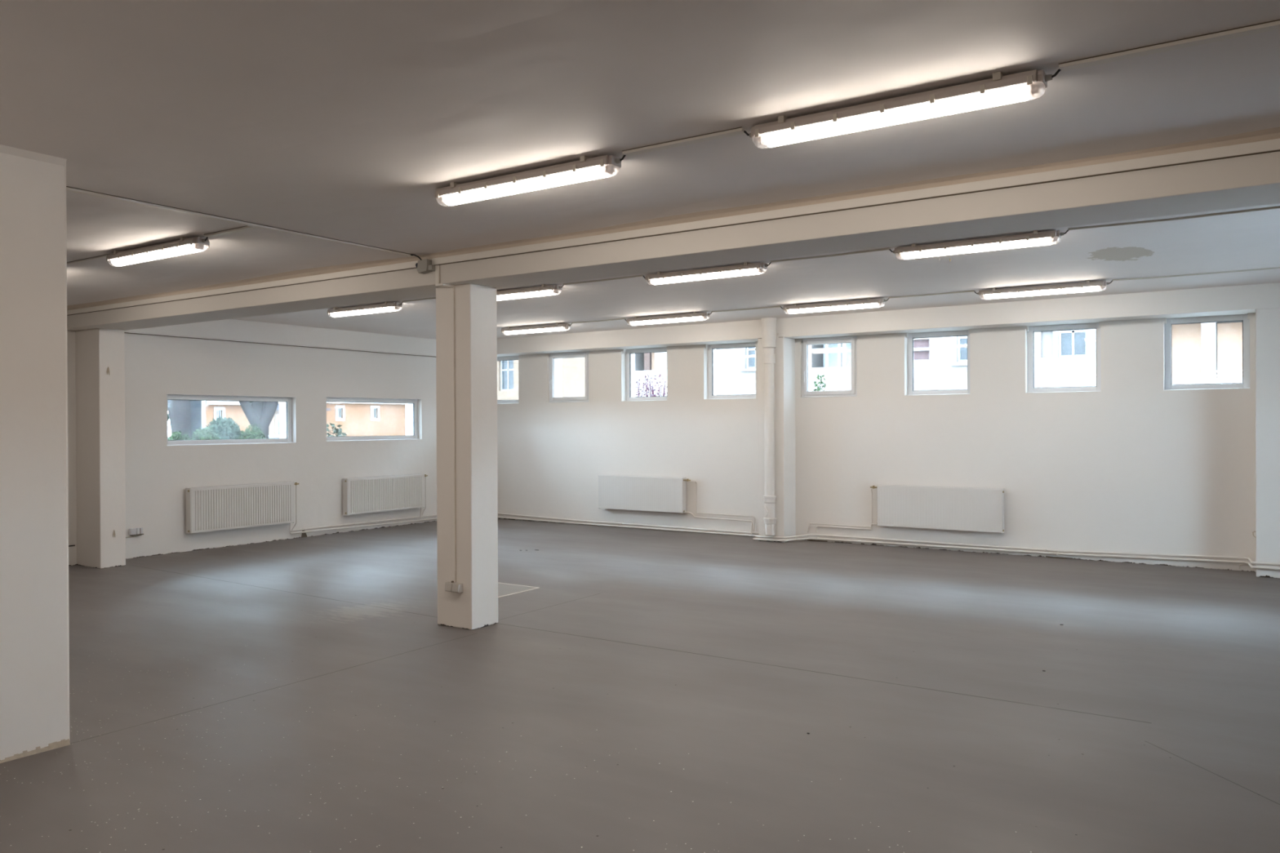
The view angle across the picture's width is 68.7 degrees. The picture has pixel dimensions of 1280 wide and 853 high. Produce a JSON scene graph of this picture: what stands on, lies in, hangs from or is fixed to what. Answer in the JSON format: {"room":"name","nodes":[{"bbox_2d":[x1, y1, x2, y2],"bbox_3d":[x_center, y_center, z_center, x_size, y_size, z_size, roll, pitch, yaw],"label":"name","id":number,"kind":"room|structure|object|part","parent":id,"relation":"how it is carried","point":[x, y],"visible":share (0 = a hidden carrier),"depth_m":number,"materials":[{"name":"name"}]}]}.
{"room":"empty basement room","nodes":[
{"label":"empty basement room","id":0,"kind":"room"},
{"bbox_2d":[0,144,69,759],"bbox_3d":[-5.497,0.146,0.758,0.695,2.750,9.195,0,0,33],"label":"wall partition","id":1,"kind":"structure","parent":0,"point":[34,620],"depth_m":4.28,"materials":[{"name":"beige paint"}]},
{"bbox_2d":[0,738,70,763],"bbox_3d":[-2.815,1.483,4.212,0.013,0.031,0.468,0,0,33],"label":"baseboard","id":2,"kind":"structure","parent":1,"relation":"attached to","point":[64,742],"depth_m":4.30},
{"bbox_2d":[66,329,436,565],"bbox_3d":[-7.887,0.102,7.697,0.350,2.815,18.130,0,0,33],"label":"wall","id":3,"kind":"structure","parent":0,"point":[157,474],"depth_m":11.95,"materials":[{"name":"white paint"}]},
{"bbox_2d":[75,328,125,568],"bbox_3d":[-5.806,0.230,10.071,0.500,2.527,0.265,0,0,33],"label":"pilaster","id":4,"kind":"object","parent":3,"relation":"attached to","point":[100,396],"visible":1,"depth_m":9.94,"materials":[{"name":"beige paint"}]},
{"bbox_2d":[128,527,143,535],"bbox_3d":[-5.713,1.192,10.615,0.050,0.078,0.145,0,0,33],"label":"wall socket","id":5,"kind":"object","parent":3,"relation":"attached to","point":[132,531],"visible":1,"depth_m":10.59,"materials":[{"name":"plastic"}]},
{"bbox_2d":[166,394,295,445],"bbox_3d":[-5.108,-0.080,11.713,0.142,0.606,1.757,0,0,33],"label":"window","id":6,"kind":"structure","parent":3,"relation":"in","point":[287,401],"depth_m":11.77,"materials":[{"name":"white plastic"}]},
{"bbox_3d":[-5.082,0.216,11.697,0.082,0.011,1.757,0,0,33],"label":"sill","id":7,"kind":"part","parent":6,"relation":"part of","materials":[{"name":"white plastic"}]},
{"bbox_2d":[185,481,298,533],"bbox_3d":[-4.939,1.062,11.716,0.124,0.676,1.537,0,0,33],"label":"panel radiator","id":8,"kind":"object","parent":3,"relation":"attached to","point":[215,508],"visible":1,"depth_m":11.58,"materials":[{"name":"metal"}]},
{"bbox_2d":[187,481,292,488],"bbox_3d":[-4.960,0.727,11.676,0.089,0.006,1.406,0,0,33],"label":"grille","id":9,"kind":"object","parent":8,"relation":"attached to","point":[281,483],"depth_m":11.76,"materials":[{"name":"metal"}]},
{"bbox_2d":[124,319,435,356],"bbox_3d":[-7.824,-1.162,7.438,0.045,0.285,17.780,0,0,33],"label":"beam","id":10,"kind":"structure","parent":3,"relation":"attached to","point":[234,330],"depth_m":12.36,"materials":[{"name":"white paint"}]},
{"bbox_2d":[124,332,435,357],"bbox_3d":[-4.426,-1.066,12.582,0.034,0.005,5.450,0,0,33],"label":"trim","id":11,"kind":"structure","parent":3,"relation":"attached to","point":[124,332],"depth_m":12.04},
{"bbox_2d":[301,530,307,537],"bbox_3d":[-4.486,1.430,12.505,0.010,0.100,0.090,0,0,33],"label":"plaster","id":12,"kind":"object","parent":3,"relation":"attached to","point":[304,535],"visible":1,"depth_m":12.49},
{"bbox_2d":[326,396,418,441],"bbox_3d":[-3.872,-0.104,13.580,0.142,0.612,1.745,0,0,33],"label":"window","id":13,"kind":"structure","parent":3,"relation":"in","point":[414,402],"depth_m":13.71,"materials":[{"name":"white plastic"}]},
{"bbox_3d":[-3.846,0.195,13.564,0.082,0.011,1.745,0,0,33],"label":"sill","id":14,"kind":"part","parent":13,"relation":"part of","materials":[{"name":"white plastic"}]},
{"bbox_2d":[342,473,427,518],"bbox_3d":[-3.678,1.053,13.621,0.124,0.671,1.547,0,0,33],"label":"panel radiator","id":15,"kind":"object","parent":3,"relation":"attached to","point":[364,495],"visible":1,"depth_m":13.47,"materials":[{"name":"metal"}]},
{"bbox_2d":[347,473,423,479],"bbox_3d":[-3.699,0.721,13.581,0.089,0.006,1.416,0,0,33],"label":"grille","id":16,"kind":"object","parent":15,"relation":"attached to","point":[417,475],"depth_m":13.68,"materials":[{"name":"metal"}]},
{"bbox_2d":[0,518,1279,852],"bbox_3d":[-1.793,1.621,3.673,14.950,0.250,18.830,0,0,33],"label":"floor","id":17,"kind":"structure","parent":0,"point":[656,691],"depth_m":4.97,"materials":[{"name":"grey paint"}]},
{"bbox_2d":[435,283,497,630],"bbox_3d":[-1.298,0.220,7.029,0.355,2.527,0.288,0,0,33],"label":"concrete column","id":18,"kind":"structure","parent":17,"relation":"on","point":[475,305],"depth_m":6.92,"materials":[{"name":"beige paint"}]},
{"bbox_2d":[450,286,456,582],"bbox_3d":[-1.375,0.061,6.899,0.030,2.177,0.013,0,0,33],"label":"conduit","id":19,"kind":"object","parent":18,"relation":"attached to","point":[452,289],"depth_m":6.89,"materials":[{"name":"beige paint"}]},
{"bbox_2d":[444,581,462,593],"bbox_3d":[-1.369,1.177,6.879,0.143,0.078,0.050,0,0,33],"label":"double socket","id":20,"kind":"object","parent":18,"relation":"attached to","point":[453,587],"visible":1,"depth_m":6.85,"materials":[{"name":"plastic"}]},
{"bbox_3d":[-1.411,1.183,6.882,0.064,0.058,0.008,0,0,33],"label":"flap lid","id":21,"kind":"part","parent":20,"relation":"part of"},
{"bbox_3d":[-1.349,1.183,6.841,0.064,0.058,0.008,0,0,33],"label":"flap lid","id":22,"kind":"part","parent":20,"relation":"part of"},
{"bbox_2d":[497,582,539,597],"bbox_3d":[-1.310,1.477,8.479,0.570,0.004,0.570,0,0,33],"label":"floor hatch","id":23,"kind":"object","parent":17,"relation":"on","point":[504,589],"visible":0.4,"depth_m":8.50,"materials":[{"name":"paint"}]},
{"bbox_2d":[757,337,795,542],"bbox_3d":[1.752,0.166,11.979,0.358,2.577,0.350,0,0,33],"label":"pier","id":24,"kind":"object","parent":17,"relation":"on","point":[784,351],"visible":0.6,"depth_m":11.82,"materials":[{"name":"white paint"}]},
{"bbox_2d":[760,317,778,536],"bbox_3d":[1.623,0.006,11.769,0.215,2.730,0.196,0,0,33],"label":"drain pipe","id":25,"kind":"object","parent":24,"relation":"attached to","point":[769,332],"visible":1,"depth_m":11.71,"materials":[{"name":"paint"}]},
{"bbox_2d":[289,516,1279,570],"bbox_3d":[2.277,1.399,9.791,14.215,0.110,3.429,0,0,33],"label":"pipe","id":26,"kind":"object","parent":17,"relation":"on","point":[549,521],"visible":0.85,"depth_m":11.40,"materials":[{"name":"metal"}]},
{"bbox_2d":[806,539,827,542],"bbox_3d":[2.235,1.447,11.851,0.280,0.012,0.040,0,0,33],"label":"broken floor edge","id":27,"kind":"object","parent":17,"relation":"on","point":[806,540],"visible":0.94,"depth_m":11.82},
{"bbox_2d":[1045,555,1073,559],"bbox_3d":[4.603,1.442,10.283,0.280,0.012,0.040,0,0,33],"label":"broken floor edge","id":28,"kind":"object","parent":17,"relation":"on","point":[1046,556],"visible":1,"depth_m":10.27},
{"bbox_2d":[1255,307,1279,577],"bbox_3d":[6.347,0.156,8.937,0.780,2.577,0.350,0,0,33],"label":"pier","id":29,"kind":"object","parent":17,"relation":"on","point":[1267,320],"visible":1,"depth_m":8.95,"materials":[{"name":"white paint"}]},
{"bbox_2d":[0,0,1279,339],"bbox_3d":[-1.806,-1.404,3.663,14.950,0.300,18.830,0,0,33],"label":"ceiling","id":30,"kind":"structure","parent":0,"point":[344,120],"depth_m":3.85,"materials":[{"name":"paint"}]},
{"bbox_2d":[66,253,107,264],"bbox_3d":[-4.199,-1.248,7.040,0.794,0.012,0.022,0,0,33],"label":"cable trunking","id":31,"kind":"object","parent":30,"relation":"attached to","point":[103,255],"visible":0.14,"depth_m":6.98,"materials":[{"name":"plastic"}]},
{"bbox_2d":[106,236,209,266],"bbox_3d":[-3.352,-1.207,6.481,1.250,0.098,0.132,0,0,33],"label":"ceiling lamp","id":32,"kind":"object","parent":30,"relation":"attached to","point":[184,246],"visible":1,"depth_m":6.38,"materials":[{"name":"white"}]},
{"bbox_2d":[204,226,258,237],"bbox_3d":[-2.619,-1.250,5.994,0.524,0.015,0.048,0,0,33],"label":"cable trunking","id":33,"kind":"object","parent":30,"relation":"attached to","point":[243,228],"visible":1,"depth_m":5.99,"materials":[{"name":"plastic"}]},
{"bbox_2d":[66,186,413,257],"bbox_3d":[-2.407,-1.250,5.795,0.049,0.015,2.620,0,0,33],"label":"cable trunking","id":34,"kind":"object","parent":30,"relation":"attached to","point":[68,188],"visible":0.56,"depth_m":5.63,"materials":[{"name":"plastic"}]},
{"bbox_2d":[327,302,403,317],"bbox_3d":[-3.018,-1.285,10.288,1.195,0.098,0.132,0,0,33],"label":"ceiling lamp","id":35,"kind":"object","parent":30,"relation":"attached to","point":[387,306],"visible":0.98,"depth_m":10.22,"materials":[{"name":"white"}]},
{"bbox_2d":[402,297,435,302],"bbox_3d":[-2.142,-1.330,9.696,0.935,0.013,0.038,0,0,33],"label":"cable trunking","id":36,"kind":"object","parent":30,"relation":"attached to","point":[431,297],"visible":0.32,"depth_m":9.80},
{"bbox_2d":[496,284,564,301],"bbox_3d":[-1.208,-1.289,9.091,1.195,0.098,0.132,0,0,33],"label":"ceiling lamp","id":37,"kind":"object","parent":30,"relation":"attached to","point":[544,290],"visible":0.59,"depth_m":8.94,"materials":[{"name":"white"}]},
{"bbox_2d":[435,154,626,205],"bbox_3d":[-0.561,-1.213,4.633,1.195,0.098,0.132,0,0,33],"label":"ceiling lamp","id":38,"kind":"object","parent":30,"relation":"attached to","point":[586,168],"visible":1,"depth_m":4.56,"materials":[{"name":"white"}]},
{"bbox_2d":[501,323,572,334],"bbox_3d":[-1.375,-1.299,12.463,1.195,0.098,0.132,0,0,33],"label":"ceiling lamp","id":39,"kind":"object","parent":30,"relation":"attached to","point":[557,326],"visible":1,"depth_m":12.40,"materials":[{"name":"white"}]},
{"bbox_2d":[571,318,625,323],"bbox_3d":[-0.529,-1.344,11.915,0.835,0.013,0.038,0,0,33],"label":"cable trunking","id":40,"kind":"object","parent":30,"relation":"attached to","point":[618,318],"visible":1,"depth_m":11.91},
{"bbox_2d":[563,275,644,284],"bbox_3d":[-0.338,-1.334,8.526,0.895,0.013,0.038,0,0,33],"label":"cable trunking","id":41,"kind":"object","parent":30,"relation":"attached to","point":[636,276],"visible":1,"depth_m":8.52,"materials":[{"name":"plastic"}]},
{"bbox_2d":[624,311,711,325],"bbox_3d":[0.328,-1.303,11.335,1.250,0.098,0.132,0,0,33],"label":"ceiling lamp","id":42,"kind":"object","parent":30,"relation":"attached to","point":[695,316],"visible":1,"depth_m":11.27,"materials":[{"name":"white"}]},
{"bbox_2d":[66,151,1279,330],"bbox_3d":[-0.113,-1.190,6.220,14.250,0.288,0.460,0,0,33],"label":"ceiling beam","id":43,"kind":"structure","parent":30,"relation":"attached to","point":[1250,180],"depth_m":5.33,"materials":[{"name":"beige paint"}]},
{"bbox_2d":[66,260,417,315],"bbox_3d":[-3.900,-1.200,8.439,5.485,0.052,0.018,0,0,33],"label":"beam trunking","id":44,"kind":"structure","parent":43,"relation":"attached to","point":[406,265],"depth_m":8.02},
{"bbox_2d":[410,254,435,274],"bbox_3d":[-1.597,-1.195,6.857,0.185,0.136,0.114,0,0,33],"label":"junction box","id":45,"kind":"object","parent":43,"relation":"attached to","point":[424,266],"visible":1,"depth_m":6.85,"materials":[{"name":"plastic"}]},
{"bbox_2d":[435,265,453,288],"bbox_3d":[-1.433,-1.103,6.868,0.077,0.150,0.116,0,0,33],"label":"conduit","id":46,"kind":"object","parent":43,"relation":"attached to","point":[437,283],"visible":1,"depth_m":6.83,"materials":[{"name":"plastic"}]},
{"bbox_2d":[66,126,1279,310],"bbox_3d":[-0.275,-1.250,5.975,14.250,0.036,0.128,0,0,33],"label":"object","id":47,"kind":"structure","parent":43,"relation":"attached to","point":[1271,133],"depth_m":5.36,"materials":[{"name":"paint"}]},
{"bbox_2d":[431,137,1279,265],"bbox_3d":[2.088,-1.213,4.476,8.655,0.052,0.018,0,0,33],"label":"beam trunking","id":48,"kind":"structure","parent":43,"relation":"attached to","point":[1269,145],"depth_m":4.91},
{"bbox_2d":[622,126,746,155],"bbox_3d":[0.187,-1.256,4.136,0.614,0.015,0.048,0,0,33],"label":"cable trunking","id":49,"kind":"object","parent":30,"relation":"attached to","point":[739,131],"visible":1,"depth_m":4.11,"materials":[{"name":"plastic"}]},
{"bbox_2d":[642,262,771,284],"bbox_3d":[0.545,-1.293,7.930,1.250,0.098,0.132,0,0,33],"label":"ceiling lamp","id":50,"kind":"object","parent":30,"relation":"attached to","point":[747,268],"visible":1,"depth_m":7.86,"materials":[{"name":"white"}]},
{"bbox_2d":[711,306,780,312],"bbox_3d":[1.220,-1.348,10.762,0.885,0.013,0.048,0,0,33],"label":"cable trunking","id":51,"kind":"object","parent":30,"relation":"attached to","point":[772,306],"visible":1,"depth_m":10.77,"materials":[{"name":"plastic"}]},
{"bbox_2d":[770,247,890,262],"bbox_3d":[1.479,-1.338,7.330,0.985,0.013,0.048,0,0,33],"label":"cable trunking","id":52,"kind":"object","parent":30,"relation":"attached to","point":[889,248],"visible":1,"depth_m":7.32,"materials":[{"name":"plastic"}]},
{"bbox_2d":[780,297,888,313],"bbox_3d":[2.096,-1.307,10.165,1.250,0.098,0.132,0,0,33],"label":"ceiling lamp","id":53,"kind":"object","parent":30,"relation":"attached to","point":[868,303],"visible":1,"depth_m":10.10,"materials":[{"name":"white"}]},
{"bbox_2d":[743,68,1061,147],"bbox_3d":[0.959,-1.216,3.627,1.250,0.098,0.132,0,0,33],"label":"ceiling lamp","id":54,"kind":"object","parent":30,"relation":"attached to","point":[1000,90],"visible":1,"depth_m":3.54,"materials":[{"name":"white"}]},
{"bbox_2d":[888,290,974,298],"bbox_3d":[2.981,-1.351,9.591,0.875,0.013,0.038,0,0,33],"label":"cable trunking","id":55,"kind":"object","parent":30,"relation":"attached to","point":[966,291],"visible":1,"depth_m":9.59,"materials":[{"name":"plastic"}]},
{"bbox_2d":[889,230,1068,259],"bbox_3d":[2.396,-1.297,6.705,1.250,0.098,0.132,0,0,33],"label":"ceiling lamp","id":56,"kind":"object","parent":30,"relation":"attached to","point":[1036,238],"visible":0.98,"depth_m":6.64,"materials":[{"name":"white"}]},
{"bbox_2d":[973,280,1112,299],"bbox_3d":[3.856,-1.311,9.001,1.250,0.098,0.132,0,0,33],"label":"ceiling lamp","id":57,"kind":"object","parent":30,"relation":"attached to","point":[1089,286],"visible":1,"depth_m":8.94,"materials":[{"name":"white"}]},
{"bbox_2d":[1058,19,1279,71],"bbox_3d":[3.217,-1.263,2.131,4.182,0.015,0.048,0,0,33],"label":"cable trunking","id":58,"kind":"object","parent":30,"relation":"attached to","point":[1274,24],"visible":1,"depth_m":3.09,"materials":[{"name":"plastic"}]},
{"bbox_2d":[1067,205,1279,230],"bbox_3d":[4.877,-1.345,5.093,4.683,0.013,0.068,0,0,33],"label":"cable trunking","id":59,"kind":"object","parent":30,"relation":"attached to","point":[1278,206],"visible":1,"depth_m":6.04,"materials":[{"name":"plastic"}]},
{"bbox_2d":[1112,266,1279,280],"bbox_3d":[6.360,-1.359,7.379,4.734,0.013,0.078,0,0,33],"label":"cable trunking","id":60,"kind":"object","parent":30,"relation":"attached to","point":[1274,268],"visible":1,"depth_m":8.33,"materials":[{"name":"plastic"}]},
{"bbox_2d":[497,312,1256,571],"bbox_3d":[3.300,0.042,11.373,14.950,2.815,0.350,0,0,33],"label":"wall","id":61,"kind":"structure","parent":0,"point":[1134,464],"depth_m":10.99,"materials":[{"name":"white paint"}]},
{"bbox_2d":[497,355,518,404],"bbox_3d":[-2.164,-0.737,14.882,0.766,0.755,0.172,0,0,33],"label":"window","id":62,"kind":"structure","parent":61,"relation":"in","point":[509,357],"depth_m":14.86,"materials":[{"name":"white plastic"}]},
{"bbox_2d":[549,351,589,402],"bbox_3d":[-1.066,-0.739,14.086,0.776,0.755,0.116,0,0,33],"label":"window","id":63,"kind":"structure","parent":61,"relation":"in","point":[572,354],"depth_m":14.10,"materials":[{"name":"white plastic"}]},
{"bbox_3d":[-1.073,-0.368,14.075,0.776,0.011,0.027,0,0,33],"label":"sill","id":64,"kind":"part","parent":63,"relation":"part of","materials":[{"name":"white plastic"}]},
{"bbox_2d":[622,346,666,401],"bbox_3d":[0.104,-0.742,13.380,0.775,0.755,0.172,0,0,33],"label":"window","id":65,"kind":"structure","parent":61,"relation":"in","point":[628,352],"depth_m":13.54,"materials":[{"name":"white plastic"}]},
{"bbox_3d":[0.090,-0.371,13.357,0.775,0.011,0.112,0,0,33],"label":"sill","id":66,"kind":"part","parent":65,"relation":"part of","materials":[{"name":"white plastic"}]},
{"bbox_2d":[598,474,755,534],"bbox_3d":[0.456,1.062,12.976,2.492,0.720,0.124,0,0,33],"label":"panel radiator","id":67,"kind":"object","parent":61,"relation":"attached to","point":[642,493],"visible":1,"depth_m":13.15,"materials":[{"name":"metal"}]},
{"bbox_3d":[-0.008,0.951,13.219,1.406,0.425,0.018,0,0,33],"label":"panel","id":68,"kind":"part","parent":67,"relation":"part of","materials":[{"name":"metal"}]},
{"bbox_2d":[602,474,681,478],"bbox_3d":[0.017,0.706,13.258,1.406,0.006,0.089,0,0,33],"label":"grille","id":69,"kind":"object","parent":67,"relation":"attached to","point":[603,476],"depth_m":13.28,"materials":[{"name":"metal"}]},
{"bbox_2d":[704,342,755,399],"bbox_3d":[1.248,-0.745,12.624,0.785,0.755,0.172,0,0,33],"label":"window","id":70,"kind":"structure","parent":61,"relation":"in","point":[711,347],"depth_m":12.77,"materials":[{"name":"white plastic"}]},
{"bbox_3d":[1.233,-0.374,12.600,0.785,0.011,0.112,0,0,33],"label":"sill","id":71,"kind":"part","parent":70,"relation":"part of","materials":[{"name":"white plastic"}]},
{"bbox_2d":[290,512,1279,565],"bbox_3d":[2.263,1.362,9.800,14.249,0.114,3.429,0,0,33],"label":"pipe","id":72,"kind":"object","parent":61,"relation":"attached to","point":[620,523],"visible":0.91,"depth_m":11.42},
{"bbox_2d":[800,335,857,397],"bbox_3d":[2.385,-0.747,11.802,0.749,0.755,0.116,0,0,33],"label":"window","id":73,"kind":"structure","parent":61,"relation":"in","point":[806,393],"depth_m":11.80,"materials":[{"name":"white plastic"}]},
{"bbox_3d":[2.098,-0.644,11.946,0.024,0.158,0.038,0,0,33],"label":"handle","id":74,"kind":"part","parent":73,"relation":"part of","materials":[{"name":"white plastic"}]},
{"bbox_3d":[2.378,-0.376,11.790,0.749,0.011,0.027,0,0,33],"label":"sill","id":75,"kind":"part","parent":73,"relation":"part of","materials":[{"name":"white plastic"}]},
{"bbox_2d":[518,312,1255,357],"bbox_3d":[2.145,-1.107,11.999,9.644,0.075,0.070,0,0,33],"label":"trim","id":76,"kind":"structure","parent":61,"relation":"attached to","point":[1027,327],"depth_m":11.26,"materials":[{"name":"white paint"}]},
{"bbox_2d":[497,282,1279,355],"bbox_3d":[3.102,-1.244,11.077,14.250,0.238,0.350,0,0,33],"label":"beam","id":77,"kind":"structure","parent":61,"relation":"attached to","point":[1242,299],"depth_m":10.67,"materials":[{"name":"white paint"}]},
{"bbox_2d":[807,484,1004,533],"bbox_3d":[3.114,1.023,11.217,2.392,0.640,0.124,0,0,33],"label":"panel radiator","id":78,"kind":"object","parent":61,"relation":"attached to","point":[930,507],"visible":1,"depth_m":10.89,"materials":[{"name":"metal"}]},
{"bbox_3d":[3.471,0.955,10.916,1.421,0.435,0.018,0,0,33],"label":"panel","id":79,"kind":"part","parent":78,"relation":"part of","materials":[{"name":"metal"}]},
{"bbox_2d":[880,484,1002,488],"bbox_3d":[3.496,0.705,10.955,1.421,0.006,0.089,0,0,33],"label":"grille","id":80,"kind":"object","parent":78,"relation":"attached to","point":[882,486],"depth_m":11.04,"materials":[{"name":"metal"}]},
{"bbox_2d":[904,329,969,395],"bbox_3d":[3.546,-0.750,11.103,0.764,0.755,0.172,0,0,33],"label":"window","id":81,"kind":"structure","parent":61,"relation":"in","point":[911,391],"depth_m":11.18,"materials":[{"name":"white plastic"}]},
{"bbox_3d":[3.531,-0.379,11.079,0.764,0.011,0.112,0,0,33],"label":"sill","id":82,"kind":"part","parent":81,"relation":"part of","materials":[{"name":"white plastic"}]},
{"bbox_2d":[1025,322,1101,393],"bbox_3d":[4.686,-0.752,10.348,0.763,0.755,0.172,0,0,33],"label":"window","id":83,"kind":"structure","parent":61,"relation":"in","point":[1031,388],"depth_m":10.39,"materials":[{"name":"white plastic"}]},
{"bbox_3d":[4.671,-0.381,10.324,0.763,0.011,0.112,0,0,33],"label":"sill","id":84,"kind":"part","parent":83,"relation":"part of","materials":[{"name":"white plastic"}]},
{"bbox_2d":[1164,314,1249,390],"bbox_3d":[5.811,-0.755,9.603,0.751,0.755,0.172,0,0,33],"label":"window","id":85,"kind":"structure","parent":61,"relation":"in","point":[1246,322],"depth_m":9.61,"materials":[{"name":"white plastic"}]},
{"bbox_3d":[5.796,-0.384,9.580,0.751,0.011,0.112,0,0,33],"label":"sill","id":86,"kind":"part","parent":85,"relation":"part of","materials":[{"name":"white plastic"}]},
{"label":"outside","id":87,"kind":"structure","parent":0,"visible":0},
{"bbox_3d":[-2.933,1.455,49.918,180.000,0.300,160.000,0,0,33],"label":"ground","id":88,"kind":"structure","parent":87,"visible":0},
{"bbox_2d":[167,400,191,439],"bbox_3d":[-11.694,-2.787,22.701,4.492,8.440,2.682,0,0,33],"label":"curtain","id":89,"kind":"object","parent":88,"relation":"on","point":[179,411],"visible":0.02,"depth_m":22.99,"materials":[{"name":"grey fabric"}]},
{"bbox_2d":[168,431,191,439],"bbox_3d":[-10.196,0.756,20.657,0.581,1.351,0.822,0,0,33],"label":"shrub","id":90,"kind":"object","parent":88,"relation":"on","point":[173,437],"visible":0.05,"depth_m":20.60,"materials":[{"name":"green plant"}]},
{"bbox_2d":[190,400,201,439],"bbox_3d":[-11.487,-0.601,23.956,0.200,4.050,0.440,0,0,33],"label":"timber post","id":91,"kind":"object","parent":88,"relation":"on","point":[195,406],"visible":0.14,"depth_m":23.95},
{"bbox_2d":[191,426,222,439],"bbox_3d":[-10.190,0.710,21.916,0.594,1.436,0.948,0,0,33],"label":"shrub","id":92,"kind":"object","parent":88,"relation":"on","point":[206,433],"visible":0.12,"depth_m":21.83,"materials":[{"name":"green plant"}]},
{"bbox_2d":[204,415,244,439],"bbox_3d":[-10.326,0.573,23.185,1.179,1.704,0.982,0,0,-34],"label":"shrub","id":93,"kind":"object","parent":88,"relation":"on","point":[226,428],"visible":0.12,"depth_m":23.00,"materials":[{"name":"green plant"}]},
{"bbox_2d":[201,400,251,431],"bbox_3d":[-20.338,-5.083,46.109,1.600,12.950,3.300,0,0,33],"label":"annex","id":94,"kind":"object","parent":88,"relation":"on","point":[211,410],"visible":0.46,"depth_m":45.44,"materials":[{"name":"paint"}]},
{"bbox_3d":[-20.803,-1.077,44.570,0.090,4.950,0.180,0,0,33],"label":"corner trim","id":95,"kind":"part","parent":94,"relation":"part of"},
{"bbox_2d":[239,423,265,439],"bbox_3d":[-9.338,0.674,22.576,0.784,1.495,0.773,0,0,33],"label":"shrub","id":96,"kind":"object","parent":88,"relation":"on","point":[255,433],"visible":0.16,"depth_m":22.44,"materials":[{"name":"green plant"}]},
{"bbox_2d":[239,401,278,438],"bbox_3d":[-9.673,-2.266,25.126,4.346,7.364,3.054,0,0,33],"label":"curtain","id":97,"kind":"object","parent":88,"relation":"on","point":[260,413],"visible":0.03,"depth_m":24.61,"materials":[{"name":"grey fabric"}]},
{"bbox_2d":[268,435,279,438],"bbox_3d":[-12.075,0.844,31.218,1.490,1.119,3.613,0,0,27],"label":"parked car","id":98,"kind":"object","parent":88,"relation":"on","point":[269,436],"visible":0.02,"depth_m":30.61,"materials":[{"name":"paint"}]},
{"bbox_2d":[268,403,330,435],"bbox_3d":[-18.023,0.099,48.685,1.600,2.550,3.400,0,0,33],"label":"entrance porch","id":99,"kind":"object","parent":88,"relation":"on","point":[273,428],"visible":0.1,"depth_m":47.41,"materials":[{"name":"white"}]},
{"bbox_3d":[-18.293,0.388,47.678,0.060,1.980,0.620,0,0,33],"label":"door","id":100,"kind":"part","parent":99,"relation":"part of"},
{"bbox_2d":[326,422,346,436],"bbox_3d":[-8.765,0.641,26.613,1.042,1.532,0.874,0,0,33],"label":"shrub","id":101,"kind":"object","parent":88,"relation":"on","point":[338,432],"visible":0.15,"depth_m":26.54,"materials":[{"name":"green plant"}]},
{"bbox_2d":[326,401,405,436],"bbox_3d":[-7.183,-5.203,66.122,1.450,12.950,37.600,0,0,33],"label":"house","id":102,"kind":"structure","parent":88,"relation":"on","point":[356,419],"depth_m":52.87,"materials":[{"name":"paint"}]},
{"bbox_3d":[-6.668,-2.024,65.801,0.250,1.310,37.600,0,0,33],"label":"cornice","id":103,"kind":"part","parent":102,"relation":"part of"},
{"bbox_2d":[497,357,585,399],"bbox_3d":[-3.104,-2.860,31.058,6.950,8.450,1.200,0,0,33],"label":"house","id":104,"kind":"structure","parent":88,"relation":"on","point":[573,369],"depth_m":29.92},
{"bbox_3d":[-4.401,-1.740,31.360,0.550,0.980,0.020,0,0,33],"label":"pane","id":105,"kind":"part","parent":104,"relation":"part of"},
{"bbox_2d":[635,373,666,396],"bbox_3d":[0.218,0.122,20.215,1.232,2.532,0.816,0,0,33],"label":"shrub","id":106,"kind":"object","parent":88,"relation":"on","point":[651,394],"visible":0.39,"depth_m":20.11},
{"bbox_2d":[813,374,826,391],"bbox_3d":[3.361,0.179,18.155,0.524,2.401,0.324,0,0,33],"label":"leafy plant","id":107,"kind":"object","parent":88,"relation":"on","point":[818,376],"visible":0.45,"depth_m":18.04,"materials":[{"name":"green plant"}]},
{"bbox_2d":[635,320,1242,396],"bbox_3d":[9.259,-3.235,22.153,23.400,9.150,1.600,0,0,33],"label":"apartment building","id":108,"kind":"structure","parent":88,"relation":"on","point":[1209,353],"depth_m":21.58,"materials":[{"name":"white paint"}]},
{"bbox_3d":[0.232,-2.054,27.716,0.200,0.870,0.100,0,0,33],"label":"balcony door","id":109,"kind":"part","parent":108,"relation":"part of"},
{"bbox_3d":[3.185,-1.990,25.618,0.460,0.710,0.020,0,0,33],"label":"pane","id":110,"kind":"part","parent":108,"relation":"part of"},
{"bbox_3d":[4.870,-1.973,24.359,0.070,0.850,0.080,0,0,33],"label":"balcony post","id":111,"kind":"part","parent":108,"relation":"part of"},
{"bbox_3d":[4.889,-1.998,24.334,1.000,0.080,0.080,0,0,33],"label":"balcony rail","id":112,"kind":"part","parent":108,"relation":"part of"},
{"bbox_3d":[5.162,-1.974,24.166,0.070,0.850,0.080,0,0,33],"label":"balcony post","id":113,"kind":"part","parent":108,"relation":"part of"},
{"bbox_3d":[5.270,-1.974,24.094,0.070,0.850,0.080,0,0,33],"label":"balcony post","id":114,"kind":"part","parent":108,"relation":"part of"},
{"bbox_3d":[6.877,-1.897,23.061,0.520,0.070,0.130,0,0,33],"label":"panel rail","id":115,"kind":"part","parent":108,"relation":"part of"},
{"bbox_3d":[7.955,-2.010,22.461,0.520,0.810,0.020,0,0,33],"label":"pane","id":116,"kind":"part","parent":108,"relation":"part of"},
{"bbox_3d":[9.827,-2.019,21.222,0.510,0.800,0.020,0,0,33],"label":"pane","id":117,"kind":"part","parent":108,"relation":"part of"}
]}

